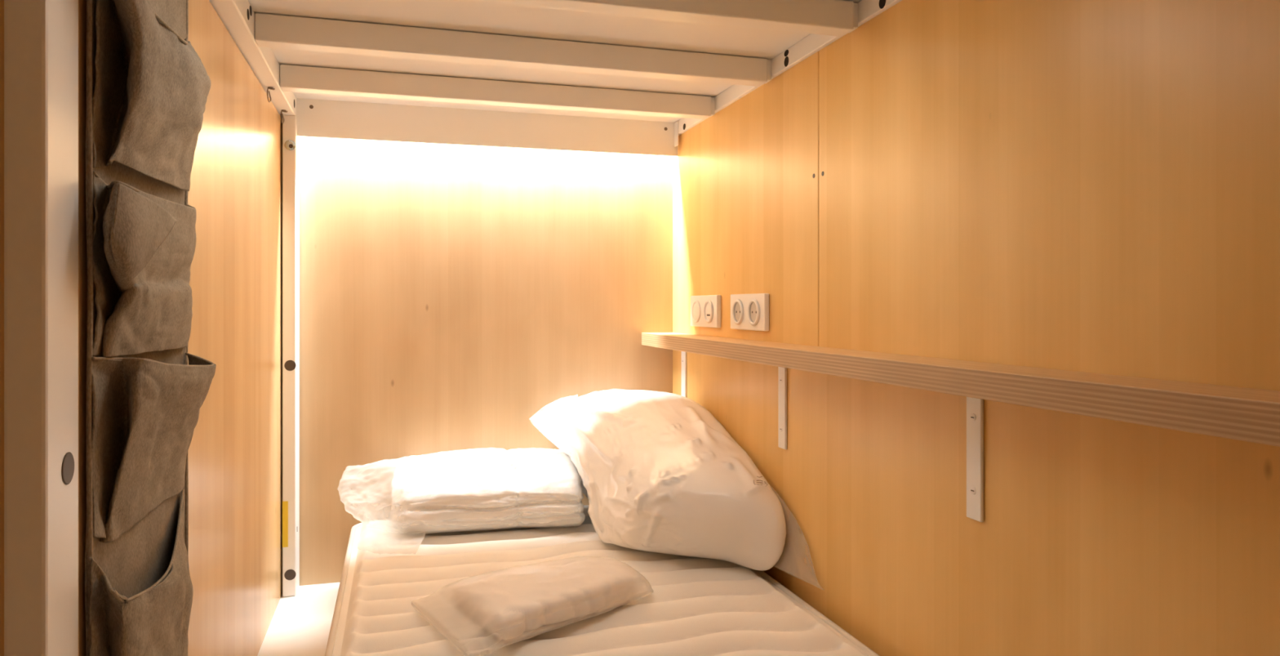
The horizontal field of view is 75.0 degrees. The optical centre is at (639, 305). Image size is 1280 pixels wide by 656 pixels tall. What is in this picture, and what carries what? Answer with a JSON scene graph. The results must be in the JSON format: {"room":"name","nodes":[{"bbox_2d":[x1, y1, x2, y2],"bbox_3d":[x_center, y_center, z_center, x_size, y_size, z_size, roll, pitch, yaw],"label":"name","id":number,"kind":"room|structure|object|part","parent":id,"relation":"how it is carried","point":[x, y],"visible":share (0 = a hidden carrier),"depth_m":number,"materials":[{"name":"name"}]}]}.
{"room":"dormitory","nodes":[
{"label":"dormitory","id":0,"kind":"room"},
{"bbox_2d":[78,0,282,655],"bbox_3d":[-0.670,0.133,1.342,0.018,1.143,1.328,0,0,-16],"label":"wall","id":1,"kind":"structure","parent":0,"point":[235,450],"depth_m":1.35,"materials":[{"name":"brown wood"}]},
{"bbox_2d":[0,0,4,655],"bbox_3d":[-0.524,0.064,0.638,0.090,1.280,0.062,0,0,-16],"label":"trim","id":2,"kind":"structure","parent":1,"relation":"attached to","point":[2,2],"depth_m":0.62,"materials":[{"name":"brown wood"}]},
{"bbox_2d":[257,582,339,655],"bbox_3d":[-0.271,0.689,0.916,1.450,0.030,2.410,0,0,-16],"label":"floor","id":3,"kind":"structure","parent":0,"point":[300,624],"depth_m":1.77,"materials":[{"name":"white plastic"}]},
{"bbox_2d":[4,0,902,655],"bbox_3d":[-0.105,0.108,1.155,1.002,1.192,2.038,0,0,-16],"label":"frame","id":4,"kind":"object","parent":3,"relation":"on","point":[41,37],"visible":0.97,"depth_m":1.21,"materials":[{"name":"white metal"}]},
{"bbox_3d":[-0.466,0.131,0.652,0.028,1.147,0.068,0,0,-16],"label":"post","id":5,"kind":"part","parent":4,"relation":"part of","materials":[{"name":"white"}]},
{"bbox_2d":[84,0,216,655],"bbox_3d":[-0.491,0.096,0.867,0.054,1.081,0.386,0,0,-16],"label":"organizer","id":6,"kind":"object","parent":4,"relation":"hanging from","point":[148,87],"visible":1,"depth_m":0.78,"materials":[{"name":"beige fabric"}]},
{"bbox_3d":[-0.581,-0.466,1.111,0.039,0.046,1.858,0,0,-16],"label":"rail","id":7,"kind":"part","parent":4,"relation":"part of","materials":[{"name":"white metal"}]},
{"bbox_2d":[266,86,275,102],"bbox_3d":[-0.750,-0.428,1.698,0.014,0.029,0.025,0,0,-16],"label":"curtain hook","id":8,"kind":"object","parent":4,"relation":"attached to","point":[268,87],"visible":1,"depth_m":1.69,"materials":[{"name":"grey metal"}]},
{"bbox_2d":[280,109,287,123],"bbox_3d":[-0.807,-0.428,1.895,0.014,0.029,0.025,0,0,-16],"label":"curtain hook","id":9,"kind":"object","parent":4,"relation":"attached to","point":[282,110],"visible":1,"depth_m":1.89,"materials":[{"name":"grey metal"}]},
{"bbox_3d":[-0.824,0.116,1.970,0.030,1.117,0.073,0,0,-16],"label":"post","id":10,"kind":"part","parent":4,"relation":"part of","materials":[{"name":"white metal"}]},
{"bbox_3d":[0.371,-0.471,1.294,0.010,0.034,2.038,0,0,-16],"label":"rail","id":11,"kind":"part","parent":4,"relation":"part of","materials":[{"name":"white metal"}]},
{"bbox_2d":[324,504,879,655],"bbox_3d":[-0.050,0.592,1.239,0.807,0.157,1.900,0,0,-16],"label":"mattress","id":12,"kind":"object","parent":3,"relation":"on","point":[696,606],"visible":0.52,"depth_m":1.44,"materials":[{"name":"beige fabric"}]},
{"bbox_2d":[337,447,585,553],"bbox_3d":[-0.399,0.433,1.961,0.554,0.158,0.386,0,0,-30],"label":"duvet","id":13,"kind":"object","parent":12,"relation":"on","point":[482,488],"visible":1,"depth_m":1.88,"materials":[{"name":"white fabric"}]},
{"bbox_2d":[411,555,653,655],"bbox_3d":[-0.161,0.481,1.413,0.383,0.061,0.259,0,0,-34],"label":"linens","id":14,"kind":"object","parent":12,"relation":"on","point":[482,614],"visible":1,"depth_m":1.34,"materials":[{"name":"white fabric"}]},
{"bbox_2d":[530,388,818,587],"bbox_3d":[0.013,0.361,1.803,0.398,0.300,0.847,0,0,-16],"label":"pillow","id":15,"kind":"object","parent":12,"relation":"on","point":[658,471],"visible":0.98,"depth_m":1.68,"materials":[{"name":"white fabric"}]},
{"bbox_2d":[299,136,672,585],"bbox_3d":[-0.399,0.064,2.144,1.050,1.280,0.020,0,0,-16],"label":"wall","id":16,"kind":"structure","parent":0,"point":[450,295],"depth_m":2.11,"materials":[{"name":"brown wood"}]},
{"bbox_2d":[296,97,678,155],"bbox_3d":[-0.355,-0.445,2.102,0.949,0.089,0.065,0,0,-16],"label":"light pelmet","id":17,"kind":"object","parent":16,"relation":"attached to","point":[324,118],"visible":1,"depth_m":2.08,"materials":[{"name":"white"}]},
{"bbox_2d":[248,0,862,122],"bbox_3d":[-0.279,-0.499,0.913,1.473,0.020,2.410,0,0,-16],"label":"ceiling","id":18,"kind":"structure","parent":0,"point":[463,15],"depth_m":1.52,"materials":[{"name":"white"}]},
{"bbox_2d":[466,0,772,31],"bbox_3d":[-0.125,-0.469,1.256,0.720,0.038,0.030,0,0,-16],"label":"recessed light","id":19,"kind":"object","parent":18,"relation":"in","point":[466,0],"visible":0.22,"depth_m":1.29,"materials":[{"name":"white plastic"}]},
{"bbox_2d":[672,0,1279,655],"bbox_3d":[0.435,0.064,1.121,0.022,1.280,2.410,0,0,-16],"label":"wall","id":20,"kind":"structure","parent":0,"point":[1093,186],"depth_m":1.03,"materials":[{"name":"brown wood"}]},
{"bbox_2d":[690,294,720,327],"bbox_3d":[0.155,0.013,2.018,0.016,0.076,0.183,0,0,-16],"label":"wall outlet","id":21,"kind":"object","parent":20,"relation":"attached to","point":[705,310],"visible":1,"depth_m":1.99,"materials":[{"name":"white plastic"}]},
{"bbox_3d":[0.205,-0.190,1.882,0.003,0.528,0.820,0,0,-16],"label":"facing panel","id":22,"kind":"part","parent":20,"relation":"part of","materials":[{"name":"brown wood"}]},
{"bbox_2d":[730,293,768,330],"bbox_3d":[0.228,0.013,1.766,0.016,0.076,0.181,0,0,-16],"label":"wall outlet","id":23,"kind":"object","parent":20,"relation":"attached to","point":[748,311],"visible":1,"depth_m":1.74,"materials":[{"name":"white plastic"}]},
{"bbox_2d":[731,298,759,324],"bbox_3d":[0.223,0.013,1.765,0.005,0.055,0.139,0,0,-16],"label":"socket","id":24,"kind":"object","parent":23,"relation":"attached to","point":[744,311],"depth_m":1.77,"materials":[{"name":"white plastic"}]},
{"bbox_2d":[641,332,1279,521],"bbox_3d":[0.320,0.174,1.321,0.088,0.204,1.958,0,0,-16],"label":"wall shelf","id":25,"kind":"object","parent":20,"relation":"attached to","point":[1252,415],"visible":0.89,"depth_m":0.91,"materials":[{"name":"brown wood"}]},
{"bbox_3d":[0.426,0.390,1.118,0.003,0.629,2.410,0,0,-16],"label":"facing panel","id":26,"kind":"part","parent":20,"relation":"part of","materials":[{"name":"brown wood"}]},
{"bbox_3d":[0.541,-0.190,0.724,0.003,0.528,1.588,0,0,-16],"label":"facing panel","id":27,"kind":"part","parent":20,"relation":"part of","materials":[{"name":"brown wood"}]}
]}

